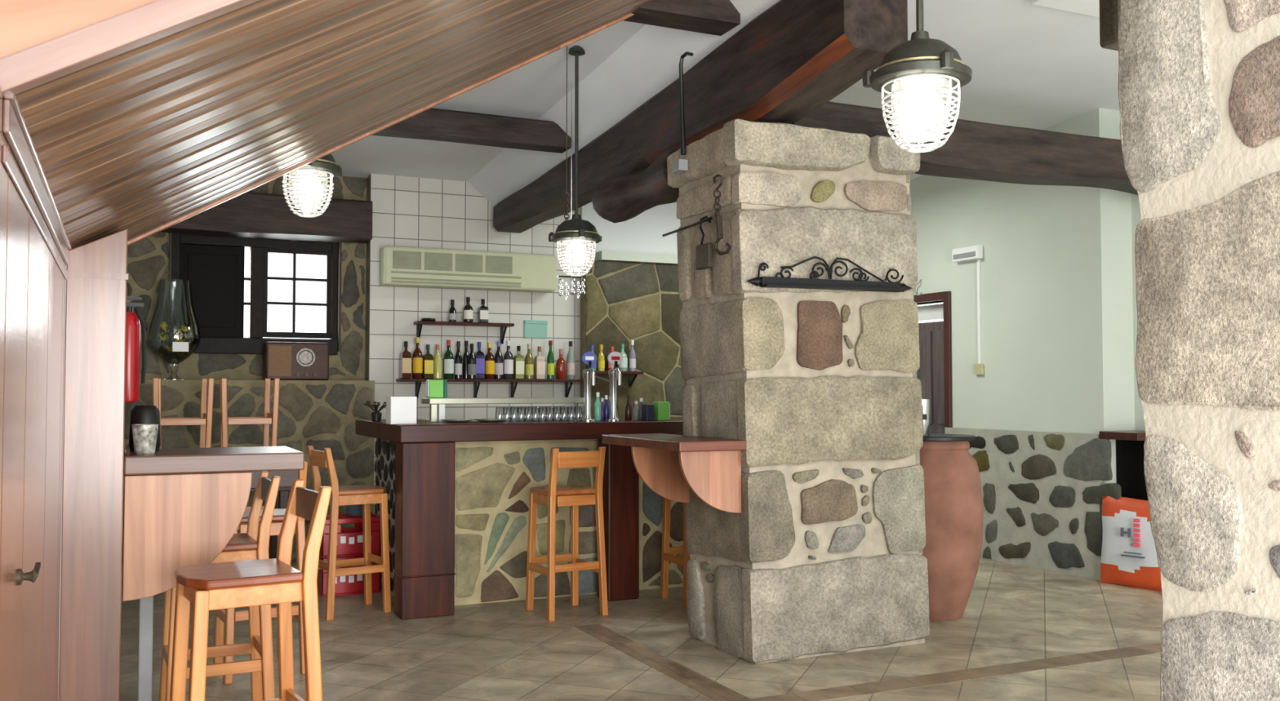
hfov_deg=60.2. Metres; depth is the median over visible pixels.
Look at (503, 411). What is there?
drinking glass
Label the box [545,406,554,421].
drinking glass
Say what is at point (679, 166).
cable conduit
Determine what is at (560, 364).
bottle
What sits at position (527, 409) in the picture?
drinking glass
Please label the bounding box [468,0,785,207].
ceiling
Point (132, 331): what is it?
fire extinguisher
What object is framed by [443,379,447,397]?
box
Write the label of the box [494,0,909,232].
ceiling beam
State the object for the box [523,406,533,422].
drinking glass
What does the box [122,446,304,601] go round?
bar table
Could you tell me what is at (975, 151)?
ceiling beam
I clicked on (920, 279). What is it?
wall hook
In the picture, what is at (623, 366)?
bottle
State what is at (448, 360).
bottle
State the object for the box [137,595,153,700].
post
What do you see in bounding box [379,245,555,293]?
air conditioner
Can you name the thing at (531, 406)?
drinking glass
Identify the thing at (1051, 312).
wall
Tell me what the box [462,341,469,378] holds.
bottle
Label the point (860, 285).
rack
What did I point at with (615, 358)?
tap
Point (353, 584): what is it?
crate
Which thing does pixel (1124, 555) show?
print
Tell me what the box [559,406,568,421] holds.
drinking glass
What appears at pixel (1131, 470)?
base cabinet
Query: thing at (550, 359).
bottle
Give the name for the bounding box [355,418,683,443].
countertop
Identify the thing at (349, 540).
crate
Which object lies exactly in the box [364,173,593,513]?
wall
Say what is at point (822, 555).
stone pillar
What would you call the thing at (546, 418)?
drinking glass
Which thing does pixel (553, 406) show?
drinking glass
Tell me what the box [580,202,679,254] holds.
wall
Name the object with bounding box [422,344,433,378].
bottle
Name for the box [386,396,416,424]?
carton
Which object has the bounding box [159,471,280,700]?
bar stool
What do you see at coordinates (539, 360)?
bottle
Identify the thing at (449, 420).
steel tray
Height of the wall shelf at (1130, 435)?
0.055 m
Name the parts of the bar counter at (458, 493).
post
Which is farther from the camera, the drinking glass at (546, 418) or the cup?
the drinking glass at (546, 418)
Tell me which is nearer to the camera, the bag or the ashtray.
the bag
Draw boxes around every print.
[1120,551,1145,559]
[1133,518,1140,547]
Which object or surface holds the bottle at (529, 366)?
on the shelf at (417, 381)
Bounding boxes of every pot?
[346,504,362,515]
[371,412,382,421]
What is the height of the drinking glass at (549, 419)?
0.095 m
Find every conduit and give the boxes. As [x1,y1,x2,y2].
[671,51,693,173]
[977,259,981,363]
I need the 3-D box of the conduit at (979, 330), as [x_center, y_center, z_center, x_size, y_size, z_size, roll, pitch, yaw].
[2.765,-0.318,9.000,0.013,0.849,0.024,1,-2,-25]
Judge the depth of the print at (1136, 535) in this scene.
7.44 m
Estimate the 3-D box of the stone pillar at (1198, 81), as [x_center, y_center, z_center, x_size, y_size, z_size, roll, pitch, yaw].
[2.069,-0.402,2.778,0.763,3.700,1.457,1,-2,-25]
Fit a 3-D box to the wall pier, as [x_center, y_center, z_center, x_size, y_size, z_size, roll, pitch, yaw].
[0.021,0.451,9.942,1.151,2.500,0.158,1,-2,-25]
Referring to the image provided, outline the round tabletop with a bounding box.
[922,433,975,441]
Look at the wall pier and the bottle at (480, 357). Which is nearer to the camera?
the bottle at (480, 357)
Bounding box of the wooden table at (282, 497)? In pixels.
[249,487,291,559]
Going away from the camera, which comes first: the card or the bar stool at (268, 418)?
the bar stool at (268, 418)
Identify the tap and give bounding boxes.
[579,351,596,421]
[605,351,622,421]
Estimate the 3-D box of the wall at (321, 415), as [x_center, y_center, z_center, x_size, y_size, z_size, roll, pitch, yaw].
[-3.211,0.056,8.676,2.110,3.200,0.765,1,-2,-25]
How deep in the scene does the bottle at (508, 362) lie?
9.38 m
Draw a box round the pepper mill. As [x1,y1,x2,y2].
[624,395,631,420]
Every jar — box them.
[128,405,160,451]
[920,440,983,621]
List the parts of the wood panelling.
board panel, moulding, post, post moulding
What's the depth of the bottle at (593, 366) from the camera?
9.55 m
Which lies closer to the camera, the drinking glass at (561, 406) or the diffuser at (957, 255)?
the drinking glass at (561, 406)
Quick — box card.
[524,320,547,337]
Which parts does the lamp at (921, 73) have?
hanging rod, glass globe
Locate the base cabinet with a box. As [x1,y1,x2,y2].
[1115,440,1150,500]
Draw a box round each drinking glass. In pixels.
[494,407,504,422]
[497,406,507,421]
[502,407,511,422]
[505,406,515,421]
[509,407,519,422]
[512,406,522,421]
[515,407,526,422]
[520,406,528,421]
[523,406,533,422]
[526,406,536,421]
[530,406,540,421]
[533,406,543,421]
[537,406,547,421]
[541,407,551,421]
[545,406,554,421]
[548,407,557,421]
[551,406,561,421]
[555,407,564,420]
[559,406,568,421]
[562,407,572,420]
[566,406,576,421]
[569,407,578,420]
[573,406,582,421]
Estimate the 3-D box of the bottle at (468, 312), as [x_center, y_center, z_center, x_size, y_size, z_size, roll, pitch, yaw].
[-1.445,-0.342,9.274,0.086,0.213,0.086,1,-2,-25]
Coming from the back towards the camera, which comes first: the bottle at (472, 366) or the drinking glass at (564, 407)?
the bottle at (472, 366)
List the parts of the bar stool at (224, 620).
leg, leg, seat, rail, leg, leg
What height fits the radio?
0.300 m
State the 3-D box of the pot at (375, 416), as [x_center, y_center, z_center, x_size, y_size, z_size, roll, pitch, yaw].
[-1.728,0.434,7.238,0.070,0.060,0.070,1,-2,-25]
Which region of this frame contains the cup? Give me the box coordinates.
[131,424,158,454]
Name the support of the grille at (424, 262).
attached to the air conditioner
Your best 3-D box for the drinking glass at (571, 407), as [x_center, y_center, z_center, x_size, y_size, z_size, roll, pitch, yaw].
[-0.443,0.424,7.452,0.064,0.095,0.064,1,-2,-25]
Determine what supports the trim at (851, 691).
on the floor
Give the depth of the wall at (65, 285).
4.37 m
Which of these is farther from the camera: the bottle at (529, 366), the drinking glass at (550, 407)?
the bottle at (529, 366)
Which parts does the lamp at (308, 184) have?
glass globe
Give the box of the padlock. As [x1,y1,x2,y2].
[696,215,713,270]
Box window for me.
[168,232,341,355]
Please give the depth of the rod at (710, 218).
5.88 m
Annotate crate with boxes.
[316,554,380,596]
[319,512,380,558]
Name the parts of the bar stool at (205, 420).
leg, leg, leg, leg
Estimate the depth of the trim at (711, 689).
5.39 m
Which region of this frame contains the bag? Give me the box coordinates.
[1100,496,1161,591]
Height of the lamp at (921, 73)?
1.533 m
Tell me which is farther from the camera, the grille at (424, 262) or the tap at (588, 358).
the grille at (424, 262)
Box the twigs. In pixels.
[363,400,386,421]
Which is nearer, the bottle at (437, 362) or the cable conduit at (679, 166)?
the cable conduit at (679, 166)
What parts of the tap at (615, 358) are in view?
handle, spout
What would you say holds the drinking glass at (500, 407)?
on the bar counter at (458, 493)
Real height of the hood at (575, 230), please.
0.155 m
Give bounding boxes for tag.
[172,342,188,351]
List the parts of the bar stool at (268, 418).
leg, leg, rail, leg, leg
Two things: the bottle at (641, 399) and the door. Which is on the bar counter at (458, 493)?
the bottle at (641, 399)
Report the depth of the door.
9.58 m
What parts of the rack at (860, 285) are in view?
rail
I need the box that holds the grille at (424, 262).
[392,250,512,274]
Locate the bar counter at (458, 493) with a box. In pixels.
[355,418,683,619]
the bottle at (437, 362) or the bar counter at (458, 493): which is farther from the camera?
the bottle at (437, 362)
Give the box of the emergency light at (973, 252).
[951,244,982,262]
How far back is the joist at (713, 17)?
5.53 m
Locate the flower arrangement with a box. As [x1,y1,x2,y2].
[157,311,191,355]
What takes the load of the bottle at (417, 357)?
on the shelf at (417, 381)
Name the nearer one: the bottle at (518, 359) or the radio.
the radio
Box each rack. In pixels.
[421,397,583,422]
[746,256,911,292]
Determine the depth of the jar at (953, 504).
6.36 m
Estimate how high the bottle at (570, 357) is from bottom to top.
0.332 m
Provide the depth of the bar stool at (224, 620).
5.24 m
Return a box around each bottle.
[400,341,411,378]
[412,337,422,378]
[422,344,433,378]
[433,344,442,378]
[443,340,453,378]
[448,299,456,321]
[454,341,462,378]
[462,297,473,322]
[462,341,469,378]
[466,343,476,378]
[474,342,484,378]
[477,298,488,322]
[484,342,494,378]
[493,341,502,378]
[502,340,513,378]
[513,346,524,379]
[524,343,533,379]
[533,346,545,379]
[546,340,554,379]
[555,349,565,379]
[566,341,574,379]
[590,345,596,371]
[594,392,600,421]
[597,344,604,371]
[600,398,604,420]
[603,395,608,421]
[607,346,613,371]
[617,343,627,371]
[628,340,635,371]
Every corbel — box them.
[591,146,680,222]
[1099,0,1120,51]
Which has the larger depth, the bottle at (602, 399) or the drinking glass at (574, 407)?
the bottle at (602, 399)
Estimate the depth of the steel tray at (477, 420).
7.07 m
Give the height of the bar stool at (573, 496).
1.006 m
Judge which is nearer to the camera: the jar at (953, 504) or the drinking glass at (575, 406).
the jar at (953, 504)
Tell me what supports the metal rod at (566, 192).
hanging from the ceiling at (1032, 66)
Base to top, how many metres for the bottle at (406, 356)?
0.306 m
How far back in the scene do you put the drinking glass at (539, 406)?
7.36 m
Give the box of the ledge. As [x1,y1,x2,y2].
[602,433,746,512]
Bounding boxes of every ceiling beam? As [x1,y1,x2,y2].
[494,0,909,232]
[792,101,1138,195]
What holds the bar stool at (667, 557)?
on the floor
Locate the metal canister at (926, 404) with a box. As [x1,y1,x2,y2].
[921,399,929,436]
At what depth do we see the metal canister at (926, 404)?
6.40 m
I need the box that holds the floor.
[120,557,1163,700]
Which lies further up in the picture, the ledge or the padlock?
the padlock
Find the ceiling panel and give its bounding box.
[1031,0,1099,17]
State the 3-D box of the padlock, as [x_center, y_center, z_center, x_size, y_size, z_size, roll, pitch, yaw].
[0.334,-0.559,5.715,0.030,0.271,0.145,1,-2,-25]
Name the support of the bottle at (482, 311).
on the shelf at (417, 323)
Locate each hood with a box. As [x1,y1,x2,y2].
[285,154,342,177]
[550,214,602,243]
[870,31,972,94]
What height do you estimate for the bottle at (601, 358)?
0.232 m
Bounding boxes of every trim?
[574,623,749,700]
[594,250,677,264]
[737,642,1162,700]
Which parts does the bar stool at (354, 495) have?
leg, rail, leg, seat, leg, leg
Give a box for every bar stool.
[152,377,213,448]
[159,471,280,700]
[169,479,332,700]
[213,462,307,684]
[219,377,279,510]
[306,445,391,621]
[525,447,608,622]
[660,497,689,608]
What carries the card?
attached to the wall at (407, 211)
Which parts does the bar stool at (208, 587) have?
leg, leg, seat, leg, rail, leg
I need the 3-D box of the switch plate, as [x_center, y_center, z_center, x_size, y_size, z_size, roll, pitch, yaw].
[2.760,0.151,8.982,0.024,0.090,0.090,1,-2,-25]
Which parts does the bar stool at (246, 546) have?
leg, leg, seat, leg, rail, leg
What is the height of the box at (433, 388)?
0.119 m
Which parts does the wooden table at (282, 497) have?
leg, leg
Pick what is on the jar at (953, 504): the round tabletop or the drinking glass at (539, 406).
the round tabletop
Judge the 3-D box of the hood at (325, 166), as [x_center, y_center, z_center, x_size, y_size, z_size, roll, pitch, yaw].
[-1.542,-0.901,5.131,0.300,0.155,0.300,1,-2,-25]
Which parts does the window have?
sill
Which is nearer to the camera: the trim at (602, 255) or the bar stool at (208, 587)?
the bar stool at (208, 587)
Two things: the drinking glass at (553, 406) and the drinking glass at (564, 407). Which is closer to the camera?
the drinking glass at (553, 406)
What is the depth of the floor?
5.59 m
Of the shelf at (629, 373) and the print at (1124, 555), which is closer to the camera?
the print at (1124, 555)
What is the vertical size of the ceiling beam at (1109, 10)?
0.902 m
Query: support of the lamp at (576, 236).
hanging from the ceiling at (1032, 66)
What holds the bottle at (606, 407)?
on the bar counter at (458, 493)
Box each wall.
[57,284,66,691]
[122,175,374,576]
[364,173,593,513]
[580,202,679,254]
[910,107,1145,484]
[944,427,1119,580]
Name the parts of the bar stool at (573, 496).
leg, leg, seat, leg, rail, leg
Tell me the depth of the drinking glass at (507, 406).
7.28 m
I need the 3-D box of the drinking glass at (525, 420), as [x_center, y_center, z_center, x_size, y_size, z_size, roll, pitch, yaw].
[-0.775,0.415,7.198,0.064,0.095,0.064,1,-2,-25]
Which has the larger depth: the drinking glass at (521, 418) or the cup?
the drinking glass at (521, 418)
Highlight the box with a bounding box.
[641,404,653,421]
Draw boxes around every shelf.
[395,378,582,398]
[413,320,514,343]
[594,371,643,387]
[1098,430,1146,440]
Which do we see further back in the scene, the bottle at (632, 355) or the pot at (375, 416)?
the bottle at (632, 355)
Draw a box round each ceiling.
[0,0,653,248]
[330,0,1119,182]
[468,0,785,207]
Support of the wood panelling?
attached to the wall at (65, 285)
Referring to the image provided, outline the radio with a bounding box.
[262,342,328,380]
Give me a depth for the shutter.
8.72 m
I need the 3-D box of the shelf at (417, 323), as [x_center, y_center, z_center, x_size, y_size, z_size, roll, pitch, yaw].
[-1.474,-0.149,9.269,0.828,0.170,0.148,1,-2,-25]
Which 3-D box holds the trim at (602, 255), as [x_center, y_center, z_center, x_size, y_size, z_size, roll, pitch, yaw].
[0.086,-0.828,10.001,1.021,0.078,0.190,1,-2,-25]
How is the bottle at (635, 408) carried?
on the bar counter at (458, 493)
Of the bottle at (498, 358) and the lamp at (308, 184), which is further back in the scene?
the bottle at (498, 358)
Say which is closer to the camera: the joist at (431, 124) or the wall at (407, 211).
the joist at (431, 124)
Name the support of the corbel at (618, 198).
attached to the ceiling beam at (799, 55)
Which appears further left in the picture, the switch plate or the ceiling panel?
the switch plate
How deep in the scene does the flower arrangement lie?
8.31 m
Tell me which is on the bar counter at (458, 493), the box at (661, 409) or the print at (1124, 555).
the box at (661, 409)
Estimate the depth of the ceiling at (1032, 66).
7.19 m
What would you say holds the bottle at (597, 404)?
on the bar counter at (458, 493)
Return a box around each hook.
[712,173,731,255]
[914,279,921,295]
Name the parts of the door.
transom pane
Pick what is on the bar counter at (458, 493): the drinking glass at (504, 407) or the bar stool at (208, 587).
the drinking glass at (504, 407)
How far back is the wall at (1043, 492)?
8.29 m
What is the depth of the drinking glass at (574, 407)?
7.36 m
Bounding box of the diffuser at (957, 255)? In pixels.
[953,251,975,259]
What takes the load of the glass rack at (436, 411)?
on the bar counter at (458, 493)
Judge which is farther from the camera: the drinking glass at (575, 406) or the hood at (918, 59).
the drinking glass at (575, 406)
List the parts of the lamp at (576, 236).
glass globe, hanging rod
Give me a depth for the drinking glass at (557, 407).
7.42 m
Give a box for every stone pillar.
[666,119,929,663]
[1117,0,1279,700]
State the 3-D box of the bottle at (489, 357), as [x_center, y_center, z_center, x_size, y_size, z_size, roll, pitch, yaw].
[-1.274,0.087,9.339,0.086,0.308,0.086,1,-2,-25]
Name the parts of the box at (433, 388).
plate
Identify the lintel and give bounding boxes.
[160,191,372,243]
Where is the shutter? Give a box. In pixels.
[178,244,244,337]
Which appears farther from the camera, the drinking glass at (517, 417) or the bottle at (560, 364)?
the bottle at (560, 364)
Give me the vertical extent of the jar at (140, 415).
0.170 m
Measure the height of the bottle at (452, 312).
0.187 m
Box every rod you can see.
[564,46,569,220]
[662,217,711,236]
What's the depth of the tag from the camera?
8.18 m
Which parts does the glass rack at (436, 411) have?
post, post, post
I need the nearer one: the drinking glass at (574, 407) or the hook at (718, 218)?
the hook at (718, 218)
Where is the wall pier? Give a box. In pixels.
[580,259,684,419]
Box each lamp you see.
[282,154,342,217]
[548,45,602,276]
[862,0,972,152]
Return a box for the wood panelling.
[0,85,128,700]
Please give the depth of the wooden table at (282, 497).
7.80 m
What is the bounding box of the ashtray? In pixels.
[421,318,435,321]
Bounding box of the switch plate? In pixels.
[973,363,983,374]
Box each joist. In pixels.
[373,108,571,153]
[623,0,740,35]
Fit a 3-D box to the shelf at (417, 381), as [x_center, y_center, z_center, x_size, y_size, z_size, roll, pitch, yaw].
[-1.252,0.322,9.351,1.597,0.160,0.158,1,-2,-25]
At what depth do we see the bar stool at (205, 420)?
7.56 m
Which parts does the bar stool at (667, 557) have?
leg, leg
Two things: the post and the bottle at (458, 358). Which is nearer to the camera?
the post
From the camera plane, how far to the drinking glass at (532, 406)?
7.26 m
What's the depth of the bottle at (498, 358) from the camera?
9.34 m
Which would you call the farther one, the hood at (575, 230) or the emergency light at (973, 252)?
the emergency light at (973, 252)
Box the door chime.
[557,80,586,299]
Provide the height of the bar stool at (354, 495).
1.006 m
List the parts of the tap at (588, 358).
handle, spout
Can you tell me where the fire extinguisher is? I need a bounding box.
[124,297,146,403]
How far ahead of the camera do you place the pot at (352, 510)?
7.38 m
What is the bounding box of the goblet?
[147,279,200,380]
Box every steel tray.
[440,418,473,422]
[473,418,506,422]
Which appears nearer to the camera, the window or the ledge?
the ledge

